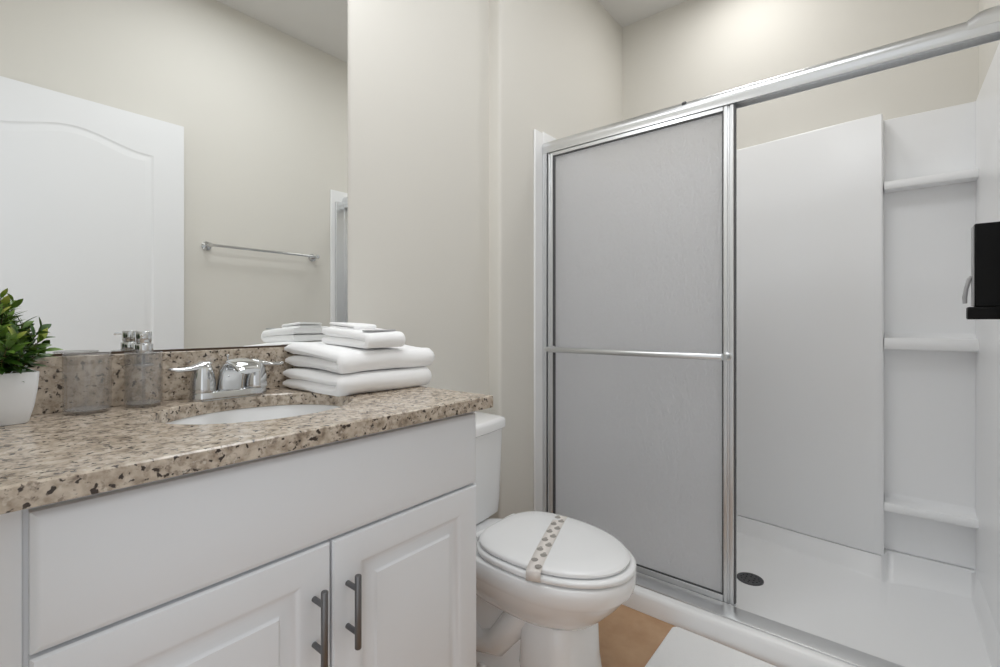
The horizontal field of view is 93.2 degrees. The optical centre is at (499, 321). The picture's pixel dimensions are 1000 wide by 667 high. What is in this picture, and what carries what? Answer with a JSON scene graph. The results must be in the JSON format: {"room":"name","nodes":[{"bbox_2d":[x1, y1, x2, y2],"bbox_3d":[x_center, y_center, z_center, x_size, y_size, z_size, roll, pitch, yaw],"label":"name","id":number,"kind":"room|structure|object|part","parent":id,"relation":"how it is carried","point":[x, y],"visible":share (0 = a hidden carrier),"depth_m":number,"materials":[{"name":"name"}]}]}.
{"room":"bathroom","nodes":[
{"label":"bathroom","id":0,"kind":"room"},
{"bbox_2d":[348,0,621,518],"bbox_3d":[-0.190,-0.340,1.836,0.180,2.820,2.920,0,0,39],"label":"wall","id":1,"kind":"structure","parent":0,"point":[447,99],"depth_m":1.87,"materials":[{"name":"white paint"}]},
{"bbox_2d":[28,347,303,414],"bbox_3d":[-0.726,0.124,1.117,0.020,0.110,0.881,0,0,39],"label":"backsplash","id":2,"kind":"structure","parent":1,"relation":"attached to","point":[68,382],"depth_m":1.01,"materials":[{"name":"stone"}]},
{"bbox_2d":[0,0,347,355],"bbox_3d":[-0.738,-0.465,1.112,0.008,1.067,0.857,0,0,39],"label":"mirror","id":3,"kind":"object","parent":1,"relation":"attached to","point":[175,170],"visible":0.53,"depth_m":1.09,"materials":[{"name":"silver mirror"}]},
{"bbox_2d":[598,605,676,666],"bbox_3d":[0.393,1.095,1.268,1.800,0.050,3.060,0,0,39],"label":"floor","id":4,"kind":"structure","parent":0,"point":[628,637],"depth_m":1.60,"materials":[{"name":"tile"}]},
{"bbox_2d":[0,412,475,666],"bbox_3d":[-0.514,0.639,0.950,0.557,0.862,0.887,0,0,39],"label":"vanity cabinet","id":5,"kind":"object","parent":4,"relation":"on","point":[360,551],"visible":0.94,"depth_m":0.75,"materials":[{"name":"white wood"}]},
{"bbox_3d":[-0.426,0.668,0.695,0.020,0.554,0.379,0,0,39],"label":"door","id":6,"kind":"part","parent":5,"relation":"part of","materials":[{"name":"white wood"}]},
{"bbox_2d":[0,347,492,514],"bbox_3d":[-0.515,0.139,0.964,0.540,0.139,0.912,0,0,39],"label":"countertop","id":7,"kind":"structure","parent":5,"relation":"on","point":[55,456],"depth_m":0.84,"materials":[{"name":"stone"}]},
{"bbox_2d":[0,288,63,425],"bbox_3d":[-0.866,0.061,0.805,0.157,0.236,0.177,0,0,39],"label":"potted plant","id":8,"kind":"object","parent":7,"relation":"on","point":[18,383],"visible":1,"depth_m":0.82,"materials":[{"name":"green plant"}]},
{"bbox_3d":[-0.884,0.134,0.825,0.102,0.090,0.102,0,0,36],"label":"pot","id":9,"kind":"part","parent":8,"relation":"part of","materials":[{"name":"white ceramic"}]},
{"bbox_2d":[62,352,111,414],"bbox_3d":[-0.815,0.120,0.933,0.074,0.116,0.074,0,0,39],"label":"tumbler","id":10,"kind":"object","parent":7,"relation":"on","point":[89,412],"visible":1,"depth_m":0.94,"materials":[{"name":"clear glass"}]},
{"bbox_2d":[124,331,162,407],"bbox_3d":[-0.748,0.100,0.996,0.087,0.158,0.066,0,0,39],"label":"soap dispenser","id":11,"kind":"object","parent":7,"relation":"on","point":[144,345],"visible":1,"depth_m":0.99,"materials":[{"name":"clear plastic"}]},
{"bbox_2d":[126,352,161,407],"bbox_3d":[-0.756,0.123,1.002,0.066,0.112,0.066,0,0,39],"label":"bottle","id":12,"kind":"object","parent":11,"relation":"on","point":[142,353],"depth_m":0.99,"materials":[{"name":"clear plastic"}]},
{"bbox_2d":[168,354,283,401],"bbox_3d":[-0.610,0.129,1.098,0.136,0.100,0.251,0,0,39],"label":"faucet","id":13,"kind":"object","parent":7,"relation":"on","point":[237,377],"visible":1,"depth_m":1.08,"materials":[{"name":"silver metal"}]},
{"bbox_3d":[-0.691,0.126,1.063,0.052,0.070,0.094,0,0,39],"label":"lever handle","id":14,"kind":"part","parent":13,"relation":"part of","materials":[{"name":"silver metal"}]},
{"bbox_3d":[-0.610,0.129,1.098,0.136,0.089,0.062,0,0,39],"label":"spout","id":15,"kind":"part","parent":13,"relation":"part of","materials":[{"name":"silver metal"}]},
{"bbox_3d":[-0.591,0.126,1.184,0.052,0.070,0.094,0,0,39],"label":"lever handle","id":16,"kind":"part","parent":13,"relation":"part of","materials":[{"name":"silver metal"}]},
{"bbox_2d":[166,404,339,423],"bbox_3d":[-0.508,0.285,1.005,0.366,0.153,0.431,0,0,39],"label":"sink","id":17,"kind":"object","parent":7,"relation":"in","point":[279,411],"visible":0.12,"depth_m":1.15,"materials":[{"name":"white ceramic"}]},
{"bbox_2d":[283,366,431,396],"bbox_3d":[-0.384,0.149,1.293,0.272,0.058,0.297,0,0,39],"label":"bath towel","id":18,"kind":"object","parent":7,"relation":"on","point":[315,380],"visible":0.89,"depth_m":1.19,"materials":[{"name":"white fabric"}]},
{"bbox_2d":[284,343,434,373],"bbox_3d":[-0.380,0.091,1.305,0.272,0.067,0.306,0,0,39],"label":"bath towel","id":19,"kind":"object","parent":18,"relation":"on","point":[339,359],"visible":0.91,"depth_m":1.21,"materials":[{"name":"white fabric"}]},
{"bbox_2d":[321,327,404,348],"bbox_3d":[-0.365,0.041,1.272,0.215,0.052,0.127,0,0,39],"label":"hand towel","id":20,"kind":"object","parent":19,"relation":"on","point":[359,338],"visible":0.91,"depth_m":1.22,"materials":[{"name":"white fabric"}]},
{"bbox_2d":[329,322,375,328],"bbox_3d":[-0.403,0.012,1.298,0.117,0.020,0.075,0,0,39],"label":"washcloth","id":21,"kind":"object","parent":20,"relation":"on","point":[343,325],"visible":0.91,"depth_m":1.27,"materials":[{"name":"white fabric"}]},
{"bbox_3d":[-0.304,0.516,0.798,0.040,0.130,0.012,0,0,39],"label":"handle","id":22,"kind":"part","parent":5,"relation":"part of","materials":[{"name":"silver metal"}]},
{"bbox_3d":[-0.263,0.516,0.848,0.040,0.130,0.012,0,0,39],"label":"handle","id":23,"kind":"part","parent":5,"relation":"part of","materials":[{"name":"silver metal"}]},
{"bbox_3d":[-0.182,0.668,0.992,0.020,0.554,0.380,0,0,39],"label":"door","id":24,"kind":"part","parent":5,"relation":"part of","materials":[{"name":"white wood"}]},
{"bbox_2d":[474,411,635,666],"bbox_3d":[0.054,0.709,1.476,0.754,0.721,0.394,0,0,39],"label":"toilet","id":25,"kind":"object","parent":4,"relation":"on","point":[587,573],"visible":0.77,"depth_m":1.31,"materials":[{"name":"white ceramic"}]},
{"bbox_3d":[-0.160,0.547,1.651,0.189,0.310,0.378,0,0,39],"label":"tank","id":26,"kind":"part","parent":25,"relation":"part of","materials":[{"name":"white ceramic"}]},
{"bbox_3d":[-0.157,0.370,1.649,0.207,0.042,0.394,0,0,39],"label":"tank lid","id":27,"kind":"part","parent":25,"relation":"part of","materials":[{"name":"white ceramic"}]},
{"bbox_2d":[526,515,566,582],"bbox_3d":[0.144,0.652,1.388,0.039,0.036,0.361,0,0,19],"label":"band","id":28,"kind":"object","parent":25,"relation":"on","point":[533,570],"visible":1,"depth_m":1.31,"materials":[{"name":"white paper"}]},
{"bbox_3d":[0.163,0.646,1.386,0.438,0.019,0.341,0,0,39],"label":"lid","id":29,"kind":"part","parent":25,"relation":"part of","materials":[{"name":"white plastic"}]},
{"bbox_3d":[0.168,0.667,1.382,0.459,0.017,0.361,0,0,39],"label":"seat","id":30,"kind":"part","parent":25,"relation":"part of","materials":[{"name":"white plastic"}]},
{"bbox_2d":[645,627,776,666],"bbox_3d":[0.755,1.062,1.204,0.797,0.015,0.500,0,0,39],"label":"bath mat","id":31,"kind":"object","parent":4,"relation":"on","point":[681,647],"visible":1,"depth_m":1.50,"materials":[{"name":"white fabric"}]},
{"bbox_2d":[622,515,999,666],"bbox_3d":[0.998,1.024,1.965,1.490,0.092,0.960,0,0,39],"label":"shower tray","id":32,"kind":"object","parent":4,"relation":"on","point":[903,609],"visible":0.64,"depth_m":1.75,"materials":[{"name":"white plastic"}]},
{"bbox_2d":[534,42,999,635],"bbox_3d":[1.008,0.061,1.972,1.498,1.856,0.945,0,0,39],"label":"shower surround","id":33,"kind":"object","parent":32,"relation":"on","point":[868,397],"visible":0.57,"depth_m":2.01,"materials":[{"name":"white plastic"}]},
{"bbox_3d":[0.436,0.062,2.448,0.011,1.854,0.896,0,0,39],"label":"panel","id":34,"kind":"part","parent":33,"relation":"part of","materials":[{"name":"white plastic"}]},
{"bbox_3d":[1.158,0.054,2.376,1.199,1.843,0.093,0,0,39],"label":"raised panel","id":35,"kind":"part","parent":33,"relation":"part of","materials":[{"name":"white plastic"}]},
{"bbox_3d":[1.299,0.055,2.332,1.491,1.842,0.019,0,0,39],"label":"panel","id":36,"kind":"part","parent":33,"relation":"part of","materials":[{"name":"white plastic"}]},
{"bbox_2d":[884,492,978,528],"bbox_3d":[1.731,0.759,1.908,0.277,0.054,0.090,0,0,39],"label":"shelf","id":37,"kind":"object","parent":33,"relation":"attached to","point":[957,512],"depth_m":1.90,"materials":[{"name":"white plastic"}]},
{"bbox_2d":[884,333,978,351],"bbox_3d":[1.731,0.082,1.908,0.277,0.067,0.090,0,0,39],"label":"shelf","id":38,"kind":"object","parent":33,"relation":"attached to","point":[893,342],"depth_m":1.89,"materials":[{"name":"white plastic"}]},
{"bbox_2d":[884,169,978,192],"bbox_3d":[1.731,-0.574,1.908,0.277,0.053,0.090,0,0,39],"label":"shelf","id":39,"kind":"object","parent":33,"relation":"attached to","point":[942,179],"depth_m":1.90,"materials":[{"name":"white plastic"}]},
{"bbox_2d":[962,222,999,318],"bbox_3d":[1.383,-0.142,1.344,0.100,0.273,0.040,0,0,39],"label":"wall dispenser","id":40,"kind":"object","parent":33,"relation":"attached to","point":[984,279],"visible":1,"depth_m":1.33,"materials":[{"name":"black plastic"}]},
{"bbox_3d":[1.354,-0.092,1.368,0.024,0.080,0.016,0,0,39],"label":"lever","id":41,"kind":"part","parent":40,"relation":"part of","materials":[{"name":"grey plastic"}]},
{"bbox_3d":[1.362,-0.158,1.361,0.004,0.228,0.028,0,0,39],"label":"plate","id":42,"kind":"part","parent":40,"relation":"part of","materials":[{"name":"grey plastic"}]},
{"bbox_3d":[1.577,0.055,1.494,0.010,1.842,0.926,0,0,39],"label":"panel","id":43,"kind":"part","parent":33,"relation":"part of","materials":[{"name":"white plastic"}]},
{"bbox_2d":[542,5,999,666],"bbox_3d":[0.758,0.092,1.667,1.476,1.856,0.139,0,0,39],"label":"shower enclosure","id":44,"kind":"object","parent":32,"relation":"on","point":[640,212],"visible":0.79,"depth_m":1.80,"materials":[{"name":"silver metal"}]},
{"bbox_3d":[0.515,0.112,1.895,0.710,1.706,0.004,0,0,39],"label":"glass","id":45,"kind":"part","parent":44,"relation":"part of","materials":[{"name":"grey glass"}]},
{"bbox_3d":[0.518,0.114,1.892,0.774,1.742,0.018,0,0,39],"label":"sliding panel","id":46,"kind":"part","parent":44,"relation":"part of","materials":[{"name":"grey glass"}]},
{"bbox_3d":[0.531,0.123,1.914,0.780,1.758,0.017,0,0,39],"label":"sliding panel","id":47,"kind":"part","parent":44,"relation":"part of","materials":[{"name":"glass"}]},
{"bbox_3d":[0.781,-0.787,1.695,1.474,0.058,0.064,0,0,39],"label":"header rail","id":48,"kind":"part","parent":44,"relation":"part of","materials":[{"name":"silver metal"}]},
{"bbox_2d":[598,0,686,27],"bbox_3d":[0.393,-1.780,1.268,1.800,0.060,3.060,0,0,39],"label":"ceiling","id":49,"kind":"structure","parent":0,"point":[625,12],"depth_m":2.64,"materials":[{"name":"white paint"}]},
{"bbox_2d":[622,0,978,149],"bbox_3d":[1.347,-0.340,2.387,1.500,2.820,0.120,0,0,39],"label":"wall","id":50,"kind":"structure","parent":0,"point":[689,50],"depth_m":2.27,"materials":[{"name":"white paint"}]},
{"bbox_2d":[979,0,999,91],"bbox_3d":[1.087,-0.340,0.790,0.120,2.820,2.920,0,0,39],"label":"wall","id":51,"kind":"structure","parent":0,"point":[987,51],"depth_m":1.74,"materials":[{"name":"white paint"}]}
]}

